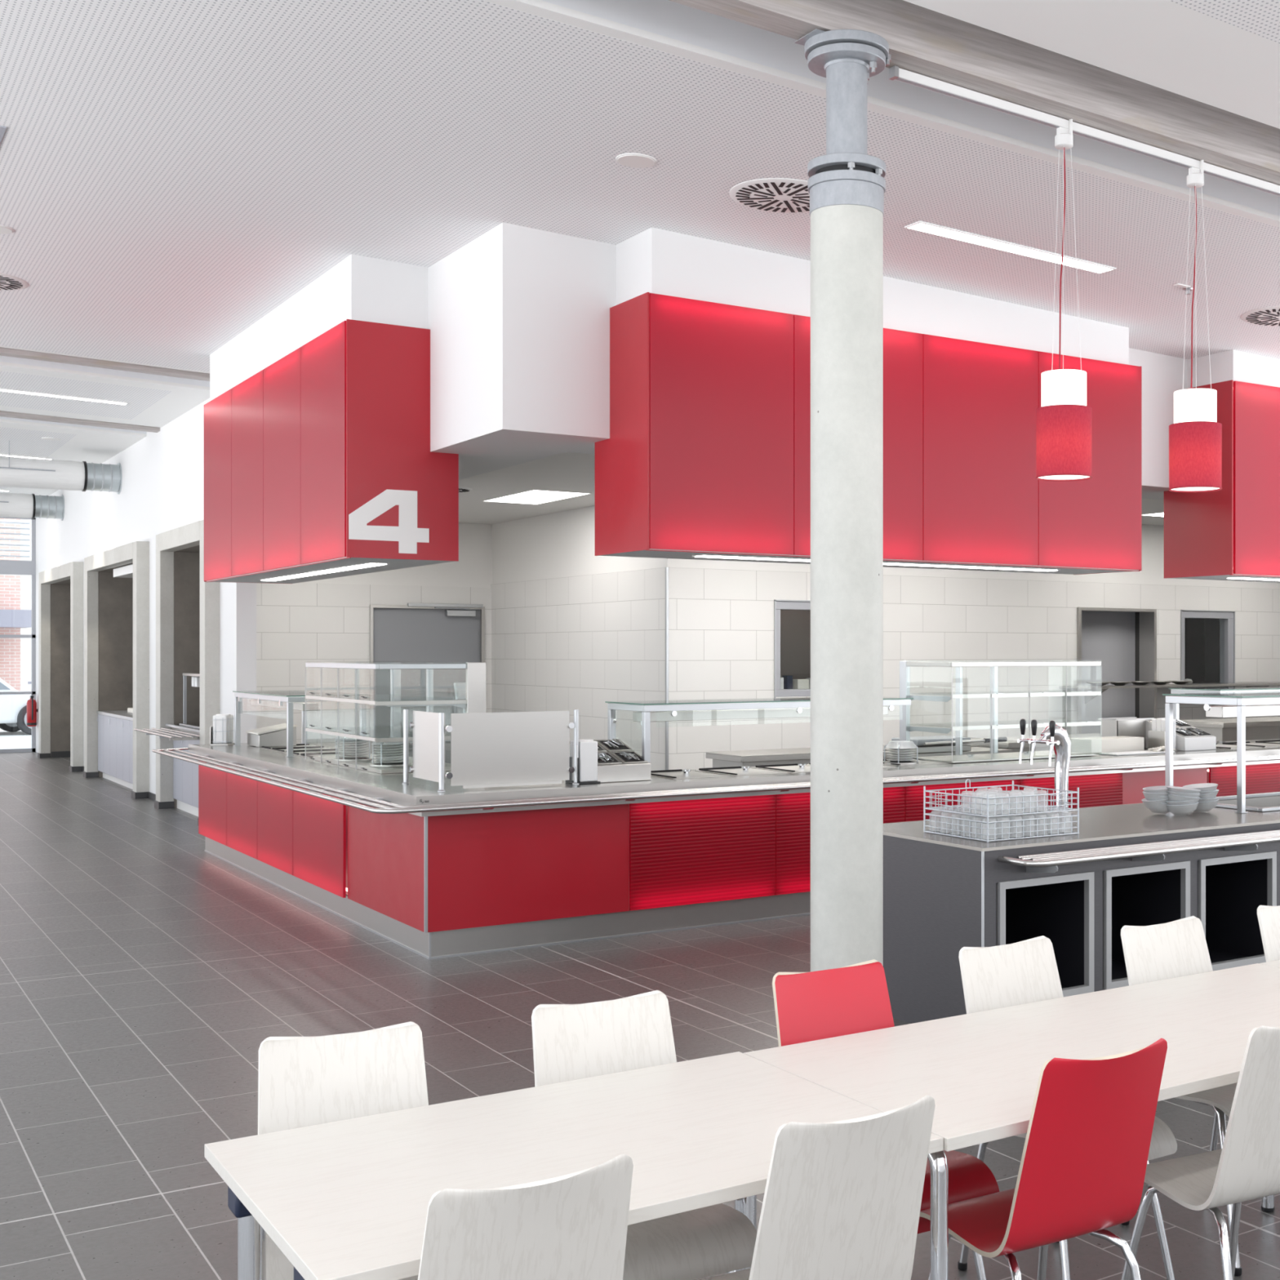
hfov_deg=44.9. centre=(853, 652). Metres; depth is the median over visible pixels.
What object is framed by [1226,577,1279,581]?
soffit light
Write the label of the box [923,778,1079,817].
wire basket
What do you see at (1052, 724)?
tap
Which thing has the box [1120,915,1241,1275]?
chair
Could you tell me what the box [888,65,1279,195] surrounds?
track
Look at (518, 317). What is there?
soffit
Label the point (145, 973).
floor
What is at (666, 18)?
ceiling beam
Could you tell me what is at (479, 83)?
ceiling
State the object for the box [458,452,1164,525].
ceiling
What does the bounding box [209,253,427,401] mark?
bulkhead
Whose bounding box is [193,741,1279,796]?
countertop
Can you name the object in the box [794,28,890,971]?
column
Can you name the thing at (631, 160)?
ceiling speaker
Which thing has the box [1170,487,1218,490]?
diffuser
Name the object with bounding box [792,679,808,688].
carton
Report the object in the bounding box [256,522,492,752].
wall
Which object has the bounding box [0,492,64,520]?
duct
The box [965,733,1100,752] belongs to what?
worktable
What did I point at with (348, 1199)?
dining table
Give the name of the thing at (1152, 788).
glass bowl
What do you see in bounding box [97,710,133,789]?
base cabinet
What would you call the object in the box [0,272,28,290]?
ceiling vent
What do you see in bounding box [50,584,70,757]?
wall niche
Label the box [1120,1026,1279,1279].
chair
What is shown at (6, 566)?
window
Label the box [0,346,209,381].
beam
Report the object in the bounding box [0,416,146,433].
trim
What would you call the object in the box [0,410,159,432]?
beam
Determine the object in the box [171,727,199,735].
countertop
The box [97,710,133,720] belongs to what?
countertop
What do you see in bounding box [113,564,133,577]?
lamp
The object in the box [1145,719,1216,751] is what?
box
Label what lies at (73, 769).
baseboard
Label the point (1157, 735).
napkin holder
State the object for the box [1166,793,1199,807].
glass bowl
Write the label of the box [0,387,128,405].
ceiling light
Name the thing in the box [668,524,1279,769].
wall
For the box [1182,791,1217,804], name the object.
glass bowl
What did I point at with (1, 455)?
ceiling light
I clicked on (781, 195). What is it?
ceiling vent
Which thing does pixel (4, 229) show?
ceiling speaker
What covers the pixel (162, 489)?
wall
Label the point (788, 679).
carton
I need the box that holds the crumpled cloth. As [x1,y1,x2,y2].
[1147,746,1175,751]
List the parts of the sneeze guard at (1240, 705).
post, pane, post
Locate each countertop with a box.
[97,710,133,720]
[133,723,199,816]
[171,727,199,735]
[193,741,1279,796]
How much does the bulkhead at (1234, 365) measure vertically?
0.500 m
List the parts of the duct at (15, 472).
support rail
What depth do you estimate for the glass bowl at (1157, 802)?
7.90 m
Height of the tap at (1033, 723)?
0.226 m
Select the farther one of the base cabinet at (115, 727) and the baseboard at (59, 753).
the baseboard at (59, 753)
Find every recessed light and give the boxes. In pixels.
[481,488,591,504]
[1142,511,1164,516]
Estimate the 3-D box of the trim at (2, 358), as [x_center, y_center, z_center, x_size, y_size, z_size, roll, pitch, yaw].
[-3.204,-2.686,16.327,20.600,1.041,0.940,0,0,-35]
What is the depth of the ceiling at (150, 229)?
9.05 m
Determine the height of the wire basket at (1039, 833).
0.107 m
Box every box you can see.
[127,707,133,713]
[204,319,458,583]
[245,723,297,746]
[568,737,650,782]
[1070,736,1144,753]
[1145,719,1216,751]
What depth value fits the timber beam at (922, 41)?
6.76 m
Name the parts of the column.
bearing plate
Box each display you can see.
[305,661,485,773]
[899,659,1101,763]
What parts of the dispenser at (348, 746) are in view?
plate, plate, plate, plate, plate, plate, plate, plate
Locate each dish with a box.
[1086,681,1111,685]
[1110,681,1131,685]
[1128,680,1152,684]
[1151,680,1172,684]
[1171,680,1192,684]
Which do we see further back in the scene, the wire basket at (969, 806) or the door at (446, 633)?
the door at (446, 633)
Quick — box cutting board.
[1098,750,1174,755]
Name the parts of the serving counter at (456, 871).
rail, glow panel, glow panel, glow panel, glow panel, red panel, corner trim, red panel, lid knob, glow panel, tray rail, tray rail, tray rail, lid knob, lid knob, glow panel, glow panel, lid knob, lid knob, glow panel, red panel, glow panel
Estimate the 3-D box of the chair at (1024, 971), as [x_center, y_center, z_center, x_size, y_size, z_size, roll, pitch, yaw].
[0.560,1.259,4.134,0.397,0.880,0.505,0,0,-35]
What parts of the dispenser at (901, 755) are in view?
plate, plate, plate, plate, plate, plate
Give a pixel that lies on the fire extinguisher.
(32, 709)
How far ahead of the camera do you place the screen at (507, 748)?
8.88 m
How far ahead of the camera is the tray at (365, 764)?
10.36 m
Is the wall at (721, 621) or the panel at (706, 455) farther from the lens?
the wall at (721, 621)
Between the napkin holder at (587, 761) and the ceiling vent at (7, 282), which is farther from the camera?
the ceiling vent at (7, 282)
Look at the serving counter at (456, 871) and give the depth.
9.37 m
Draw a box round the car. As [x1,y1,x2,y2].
[0,678,31,734]
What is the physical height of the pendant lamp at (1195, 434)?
1.629 m
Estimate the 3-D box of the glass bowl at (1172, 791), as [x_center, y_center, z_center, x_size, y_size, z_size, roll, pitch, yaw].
[1.704,0.749,7.886,0.176,0.069,0.177,0,0,-3]
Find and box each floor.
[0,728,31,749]
[0,751,1279,1279]
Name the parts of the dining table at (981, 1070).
leg, leg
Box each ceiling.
[0,0,1279,343]
[0,62,1279,373]
[0,361,209,427]
[0,370,172,419]
[0,418,146,495]
[0,426,76,457]
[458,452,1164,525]
[903,0,1279,128]
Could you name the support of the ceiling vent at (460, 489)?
in the ceiling at (566, 471)
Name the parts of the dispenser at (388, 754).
plate, plate, plate, plate, plate, plate, plate, plate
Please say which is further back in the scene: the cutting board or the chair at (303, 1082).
the cutting board
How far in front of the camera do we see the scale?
11.23 m
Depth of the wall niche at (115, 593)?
20.84 m
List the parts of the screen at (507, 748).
post, plate, post, plate, rail, post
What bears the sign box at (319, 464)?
attached to the bulkhead at (358, 287)
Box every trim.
[0,355,209,386]
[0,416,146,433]
[38,561,84,766]
[84,541,149,792]
[155,520,219,801]
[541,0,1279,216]
[665,567,668,769]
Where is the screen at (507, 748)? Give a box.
[402,709,578,791]
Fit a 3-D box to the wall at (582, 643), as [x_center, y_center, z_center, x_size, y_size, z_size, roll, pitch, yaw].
[-3.011,-0.600,16.629,0.200,4.600,4.505,0,0,-35]
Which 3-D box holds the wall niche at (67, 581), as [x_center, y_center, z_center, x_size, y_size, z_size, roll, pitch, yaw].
[-11.662,-1.119,23.511,0.874,0.042,3.184,0,0,-35]
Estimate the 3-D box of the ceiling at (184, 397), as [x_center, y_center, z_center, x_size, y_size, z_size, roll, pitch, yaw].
[-4.289,-2.454,17.887,20.600,0.638,2.900,0,0,-35]
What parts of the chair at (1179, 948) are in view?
leg, leg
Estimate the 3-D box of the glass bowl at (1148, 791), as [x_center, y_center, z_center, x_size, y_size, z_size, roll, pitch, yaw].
[1.583,0.753,7.926,0.158,0.058,0.158,-1,0,-35]
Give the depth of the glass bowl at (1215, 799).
8.01 m
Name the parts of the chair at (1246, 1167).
leg, leg, leg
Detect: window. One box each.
[0,516,35,752]
[773,600,810,697]
[1180,609,1235,688]
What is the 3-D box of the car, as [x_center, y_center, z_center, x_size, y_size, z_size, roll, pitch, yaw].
[-18.580,1.010,31.550,4.260,1.420,1.830,0,0,-43]
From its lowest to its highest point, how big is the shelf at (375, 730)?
0.008 m
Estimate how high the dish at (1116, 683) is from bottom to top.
0.045 m
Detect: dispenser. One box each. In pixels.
[333,735,372,761]
[369,736,411,766]
[883,740,918,764]
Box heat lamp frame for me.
[182,672,199,724]
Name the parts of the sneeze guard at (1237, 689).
post, pane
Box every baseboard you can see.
[37,752,82,772]
[51,751,70,757]
[83,771,198,826]
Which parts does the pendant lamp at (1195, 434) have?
cord, lamp shade, lamp shade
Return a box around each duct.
[0,440,122,493]
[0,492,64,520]
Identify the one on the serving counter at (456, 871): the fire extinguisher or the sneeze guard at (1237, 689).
the sneeze guard at (1237, 689)
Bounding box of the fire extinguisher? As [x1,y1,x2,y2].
[26,693,37,726]
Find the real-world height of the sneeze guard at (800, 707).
0.472 m
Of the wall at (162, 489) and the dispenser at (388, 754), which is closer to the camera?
the dispenser at (388, 754)
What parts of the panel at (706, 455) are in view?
panel, glow panel, glow panel, glow panel, glow panel, panel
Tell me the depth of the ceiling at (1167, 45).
6.21 m
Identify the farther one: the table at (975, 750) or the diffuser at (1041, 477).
the table at (975, 750)
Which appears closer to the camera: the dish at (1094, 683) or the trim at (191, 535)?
the trim at (191, 535)
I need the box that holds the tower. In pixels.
[1017,719,1071,819]
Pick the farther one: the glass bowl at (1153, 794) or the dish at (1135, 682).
the dish at (1135, 682)
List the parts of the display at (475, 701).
shelf rail, frame, shelf rail, pane, post, post, post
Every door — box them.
[369,603,484,763]
[1076,607,1156,733]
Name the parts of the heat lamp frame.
post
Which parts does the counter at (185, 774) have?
tray rail, tray rail, tray rail, door, tray rail, door, door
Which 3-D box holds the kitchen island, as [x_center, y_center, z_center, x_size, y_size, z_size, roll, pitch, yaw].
[2.549,1.262,8.414,5.401,0.876,1.254,0,0,-35]
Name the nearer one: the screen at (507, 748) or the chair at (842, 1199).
the chair at (842, 1199)
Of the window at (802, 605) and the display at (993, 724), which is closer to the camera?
the display at (993, 724)
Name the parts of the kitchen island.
corner trim, compartment frame, tray rail, compartment frame, tray rail, tray rail, tray rail, tray rail, compartment frame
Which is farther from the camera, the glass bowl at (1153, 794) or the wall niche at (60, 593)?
the wall niche at (60, 593)
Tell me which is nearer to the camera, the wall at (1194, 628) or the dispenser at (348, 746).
the dispenser at (348, 746)
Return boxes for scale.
[453,682,466,713]
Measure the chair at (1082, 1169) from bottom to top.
0.880 m
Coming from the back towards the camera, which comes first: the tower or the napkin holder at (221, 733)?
the napkin holder at (221, 733)
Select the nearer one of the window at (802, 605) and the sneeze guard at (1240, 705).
the sneeze guard at (1240, 705)
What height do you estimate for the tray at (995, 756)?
0.013 m
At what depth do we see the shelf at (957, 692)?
11.30 m
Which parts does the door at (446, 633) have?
closer rail, closer arm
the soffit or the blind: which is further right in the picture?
the soffit
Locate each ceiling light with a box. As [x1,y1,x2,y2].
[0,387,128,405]
[0,453,53,459]
[904,220,1115,274]
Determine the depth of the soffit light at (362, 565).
11.39 m
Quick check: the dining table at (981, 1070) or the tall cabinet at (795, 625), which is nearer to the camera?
the dining table at (981, 1070)
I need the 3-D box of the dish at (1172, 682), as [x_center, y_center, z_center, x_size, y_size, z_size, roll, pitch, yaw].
[3.950,0.364,18.408,0.280,0.045,0.280,0,0,-35]
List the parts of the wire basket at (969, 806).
corner post, corner post, corner post, corner post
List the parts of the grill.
plate, plate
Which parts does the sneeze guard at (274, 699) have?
post, post, pane, post, post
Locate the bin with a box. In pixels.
[1097,716,1154,748]
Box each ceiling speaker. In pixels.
[0,224,14,234]
[41,437,62,440]
[615,153,657,168]
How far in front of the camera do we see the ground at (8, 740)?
29.91 m
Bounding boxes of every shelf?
[311,693,460,701]
[311,725,450,735]
[909,690,1082,695]
[910,719,1091,728]
[1058,682,1279,703]
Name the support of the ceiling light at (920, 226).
attached to the ceiling at (479, 83)
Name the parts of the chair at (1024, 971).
leg, leg, leg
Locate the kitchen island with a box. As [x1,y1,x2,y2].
[883,791,1279,1023]
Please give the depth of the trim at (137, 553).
17.83 m
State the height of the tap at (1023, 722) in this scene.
0.226 m
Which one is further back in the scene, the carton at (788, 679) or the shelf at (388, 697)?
the carton at (788, 679)
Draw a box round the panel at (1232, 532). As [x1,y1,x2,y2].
[1164,379,1279,582]
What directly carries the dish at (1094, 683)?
on the wall shelf at (1087, 688)
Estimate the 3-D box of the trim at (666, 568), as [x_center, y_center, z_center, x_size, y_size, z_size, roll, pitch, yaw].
[-1.798,0.440,14.707,0.025,2.520,0.025,0,0,-35]
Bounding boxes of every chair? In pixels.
[257,1021,428,1279]
[417,1153,633,1279]
[531,990,757,1279]
[704,1094,935,1279]
[772,959,999,1279]
[917,1038,1167,1279]
[957,935,1177,1279]
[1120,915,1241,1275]
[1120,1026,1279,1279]
[1257,905,1279,962]
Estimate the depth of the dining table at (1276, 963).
4.75 m
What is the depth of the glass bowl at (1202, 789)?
8.00 m
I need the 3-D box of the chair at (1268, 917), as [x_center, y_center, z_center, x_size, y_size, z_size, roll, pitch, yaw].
[1.571,1.259,4.832,0.397,0.880,0.505,0,0,-35]
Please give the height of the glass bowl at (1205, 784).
0.071 m
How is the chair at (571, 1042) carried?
on the floor at (145, 973)
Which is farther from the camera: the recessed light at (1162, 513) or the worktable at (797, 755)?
the recessed light at (1162, 513)
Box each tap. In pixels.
[1017,719,1026,763]
[1028,719,1038,764]
[1046,720,1056,766]
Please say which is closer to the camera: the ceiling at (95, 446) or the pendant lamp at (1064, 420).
the pendant lamp at (1064, 420)
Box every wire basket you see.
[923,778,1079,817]
[923,804,1079,842]
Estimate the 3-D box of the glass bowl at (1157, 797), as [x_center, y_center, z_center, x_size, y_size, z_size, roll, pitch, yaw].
[1.577,0.785,7.926,0.155,0.072,0.157,0,0,-3]
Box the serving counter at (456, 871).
[151,739,1279,959]
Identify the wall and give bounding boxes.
[35,398,256,794]
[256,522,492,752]
[490,505,684,770]
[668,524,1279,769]
[1184,617,1204,683]
[1204,618,1219,683]
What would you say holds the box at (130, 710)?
on the countertop
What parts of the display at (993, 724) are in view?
post, post, post, pane, frame, shelf rail, shelf rail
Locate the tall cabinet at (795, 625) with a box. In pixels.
[780,609,810,679]
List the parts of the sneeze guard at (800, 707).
post, post, pane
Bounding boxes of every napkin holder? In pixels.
[209,714,234,745]
[564,738,600,784]
[1148,717,1177,751]
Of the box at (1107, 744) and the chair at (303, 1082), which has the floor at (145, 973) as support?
the chair at (303, 1082)
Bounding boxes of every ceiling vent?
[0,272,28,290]
[458,486,472,492]
[728,177,809,213]
[1240,306,1279,326]
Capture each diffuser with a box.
[1039,475,1088,479]
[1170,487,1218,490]
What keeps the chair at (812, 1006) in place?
on the floor at (145, 973)
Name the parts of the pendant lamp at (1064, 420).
cord, lamp shade, lamp shade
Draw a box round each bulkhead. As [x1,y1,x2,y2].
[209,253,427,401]
[616,227,1128,364]
[1186,350,1279,388]
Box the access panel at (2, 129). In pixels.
[0,125,6,142]
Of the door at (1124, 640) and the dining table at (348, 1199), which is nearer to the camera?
the dining table at (348, 1199)
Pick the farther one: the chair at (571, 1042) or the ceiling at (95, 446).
the ceiling at (95, 446)
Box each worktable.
[706,743,979,767]
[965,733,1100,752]
[1179,716,1279,743]
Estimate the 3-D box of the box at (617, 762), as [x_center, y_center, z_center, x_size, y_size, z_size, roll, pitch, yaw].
[-1.522,0.668,9.480,0.365,0.242,0.440,0,0,-35]
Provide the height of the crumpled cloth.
0.052 m
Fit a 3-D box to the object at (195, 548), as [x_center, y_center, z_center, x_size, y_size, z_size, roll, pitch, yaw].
[-6.652,-1.119,15.965,0.474,0.042,1.954,0,0,-35]
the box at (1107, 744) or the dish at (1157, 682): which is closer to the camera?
the box at (1107, 744)
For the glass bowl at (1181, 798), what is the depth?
7.87 m
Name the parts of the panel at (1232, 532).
panel, glow panel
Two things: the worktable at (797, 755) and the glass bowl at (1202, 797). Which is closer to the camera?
the glass bowl at (1202, 797)
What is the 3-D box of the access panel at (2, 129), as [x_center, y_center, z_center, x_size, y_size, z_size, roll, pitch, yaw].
[-4.609,-2.616,7.648,0.575,0.023,0.580,0,0,-35]
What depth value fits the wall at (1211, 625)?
22.23 m
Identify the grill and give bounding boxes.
[891,735,1007,753]
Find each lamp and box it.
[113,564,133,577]
[1035,119,1092,481]
[1168,160,1222,492]
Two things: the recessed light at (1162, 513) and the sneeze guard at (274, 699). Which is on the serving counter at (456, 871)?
the sneeze guard at (274, 699)
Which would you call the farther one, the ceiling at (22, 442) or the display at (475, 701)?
the ceiling at (22, 442)
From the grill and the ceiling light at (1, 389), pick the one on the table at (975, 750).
the grill
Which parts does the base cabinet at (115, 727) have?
door, door, door, door, door, door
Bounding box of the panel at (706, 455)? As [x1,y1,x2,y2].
[595,292,1142,574]
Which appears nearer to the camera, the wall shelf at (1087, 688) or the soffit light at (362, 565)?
the soffit light at (362, 565)
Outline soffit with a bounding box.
[427,222,1186,500]
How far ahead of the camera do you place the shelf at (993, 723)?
11.26 m
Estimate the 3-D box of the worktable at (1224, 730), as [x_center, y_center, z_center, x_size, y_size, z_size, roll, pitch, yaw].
[4.673,1.190,15.865,3.200,1.020,0.700,0,0,-35]
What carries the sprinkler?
attached to the ceiling at (479, 83)
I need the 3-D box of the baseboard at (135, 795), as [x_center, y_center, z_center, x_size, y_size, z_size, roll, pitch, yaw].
[-8.341,1.663,17.831,0.154,0.075,7.424,0,0,-35]
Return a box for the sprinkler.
[1173,283,1193,294]
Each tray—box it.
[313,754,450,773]
[914,750,1096,763]
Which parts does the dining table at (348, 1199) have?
leg, leg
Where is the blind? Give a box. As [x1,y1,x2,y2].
[0,521,30,557]
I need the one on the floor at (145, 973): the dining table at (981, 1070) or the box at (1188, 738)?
the dining table at (981, 1070)
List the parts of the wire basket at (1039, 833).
corner post, corner post, corner post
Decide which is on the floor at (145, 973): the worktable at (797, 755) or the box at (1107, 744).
the worktable at (797, 755)
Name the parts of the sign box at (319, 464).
glow panel, panel, glow panel, glow panel, glow panel, panel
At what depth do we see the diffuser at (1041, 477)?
7.07 m
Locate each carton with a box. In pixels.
[780,677,783,688]
[782,675,792,688]
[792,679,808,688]
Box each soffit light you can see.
[262,563,386,581]
[694,555,1057,571]
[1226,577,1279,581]
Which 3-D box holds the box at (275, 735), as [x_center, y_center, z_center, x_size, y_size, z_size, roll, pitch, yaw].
[-4.905,0.697,12.852,0.315,0.175,0.410,0,0,-35]
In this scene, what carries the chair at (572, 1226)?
on the floor at (145, 973)
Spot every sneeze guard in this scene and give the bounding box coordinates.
[232,689,366,756]
[604,697,913,779]
[1162,691,1279,813]
[1168,685,1279,719]
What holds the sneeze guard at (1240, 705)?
on the kitchen island
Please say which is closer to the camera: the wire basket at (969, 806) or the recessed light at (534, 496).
the wire basket at (969, 806)
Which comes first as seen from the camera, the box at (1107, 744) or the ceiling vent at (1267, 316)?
the ceiling vent at (1267, 316)
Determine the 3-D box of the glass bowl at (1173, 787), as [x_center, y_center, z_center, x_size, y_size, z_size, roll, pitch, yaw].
[1.707,0.729,7.887,0.176,0.071,0.177,0,0,-3]
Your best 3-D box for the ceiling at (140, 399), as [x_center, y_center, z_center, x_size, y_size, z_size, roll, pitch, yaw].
[-9.996,-2.645,13.877,6.650,0.197,2.200,0,0,-35]
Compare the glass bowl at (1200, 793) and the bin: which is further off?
the bin
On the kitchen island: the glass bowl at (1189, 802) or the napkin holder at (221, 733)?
the glass bowl at (1189, 802)
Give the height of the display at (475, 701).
0.724 m
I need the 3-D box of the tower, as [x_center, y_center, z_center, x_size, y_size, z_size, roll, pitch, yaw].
[1.002,0.590,7.692,0.255,0.506,0.252,0,0,-35]
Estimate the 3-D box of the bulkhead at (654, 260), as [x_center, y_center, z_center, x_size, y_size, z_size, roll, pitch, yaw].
[0.285,-2.350,10.338,3.932,0.500,0.478,0,0,-35]
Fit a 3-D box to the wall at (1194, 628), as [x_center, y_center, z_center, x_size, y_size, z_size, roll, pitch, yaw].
[4.067,0.100,21.024,3.300,3.200,1.140,0,0,-35]
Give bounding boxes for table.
[204,1051,943,1279]
[743,963,1279,1279]
[883,746,1013,759]
[1259,960,1279,968]
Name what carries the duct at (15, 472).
hanging from the ceiling at (95, 446)
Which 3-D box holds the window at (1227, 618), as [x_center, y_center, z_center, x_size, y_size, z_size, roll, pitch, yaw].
[4.416,0.004,19.062,0.990,1.052,0.240,0,0,-35]
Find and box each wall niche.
[50,578,70,584]
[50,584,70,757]
[98,571,133,777]
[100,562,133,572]
[173,551,199,808]
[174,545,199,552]
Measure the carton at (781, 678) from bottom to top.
0.121 m
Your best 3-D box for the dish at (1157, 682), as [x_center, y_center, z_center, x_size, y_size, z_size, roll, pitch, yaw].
[3.671,0.364,18.214,0.280,0.045,0.280,0,0,-35]
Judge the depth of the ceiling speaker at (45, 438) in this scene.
18.25 m
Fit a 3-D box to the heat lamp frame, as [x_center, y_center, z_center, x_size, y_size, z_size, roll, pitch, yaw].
[-6.723,0.512,15.991,0.320,0.574,1.330,0,0,-35]
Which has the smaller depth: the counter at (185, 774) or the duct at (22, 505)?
the counter at (185, 774)
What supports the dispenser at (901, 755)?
on the serving counter at (456, 871)
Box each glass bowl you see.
[1141,795,1171,810]
[1142,786,1173,799]
[1142,790,1172,802]
[1144,793,1174,806]
[1151,800,1173,813]
[1164,796,1198,811]
[1164,800,1198,814]
[1165,786,1200,799]
[1165,790,1199,803]
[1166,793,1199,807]
[1182,782,1217,797]
[1182,787,1218,797]
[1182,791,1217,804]
[1186,798,1218,812]
[1192,795,1218,808]
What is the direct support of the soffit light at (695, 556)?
attached to the panel at (706, 455)
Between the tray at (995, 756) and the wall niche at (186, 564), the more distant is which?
the wall niche at (186, 564)
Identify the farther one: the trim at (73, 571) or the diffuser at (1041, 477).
the trim at (73, 571)
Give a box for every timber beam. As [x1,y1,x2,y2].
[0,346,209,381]
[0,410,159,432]
[669,0,1279,185]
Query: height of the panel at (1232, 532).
1.519 m

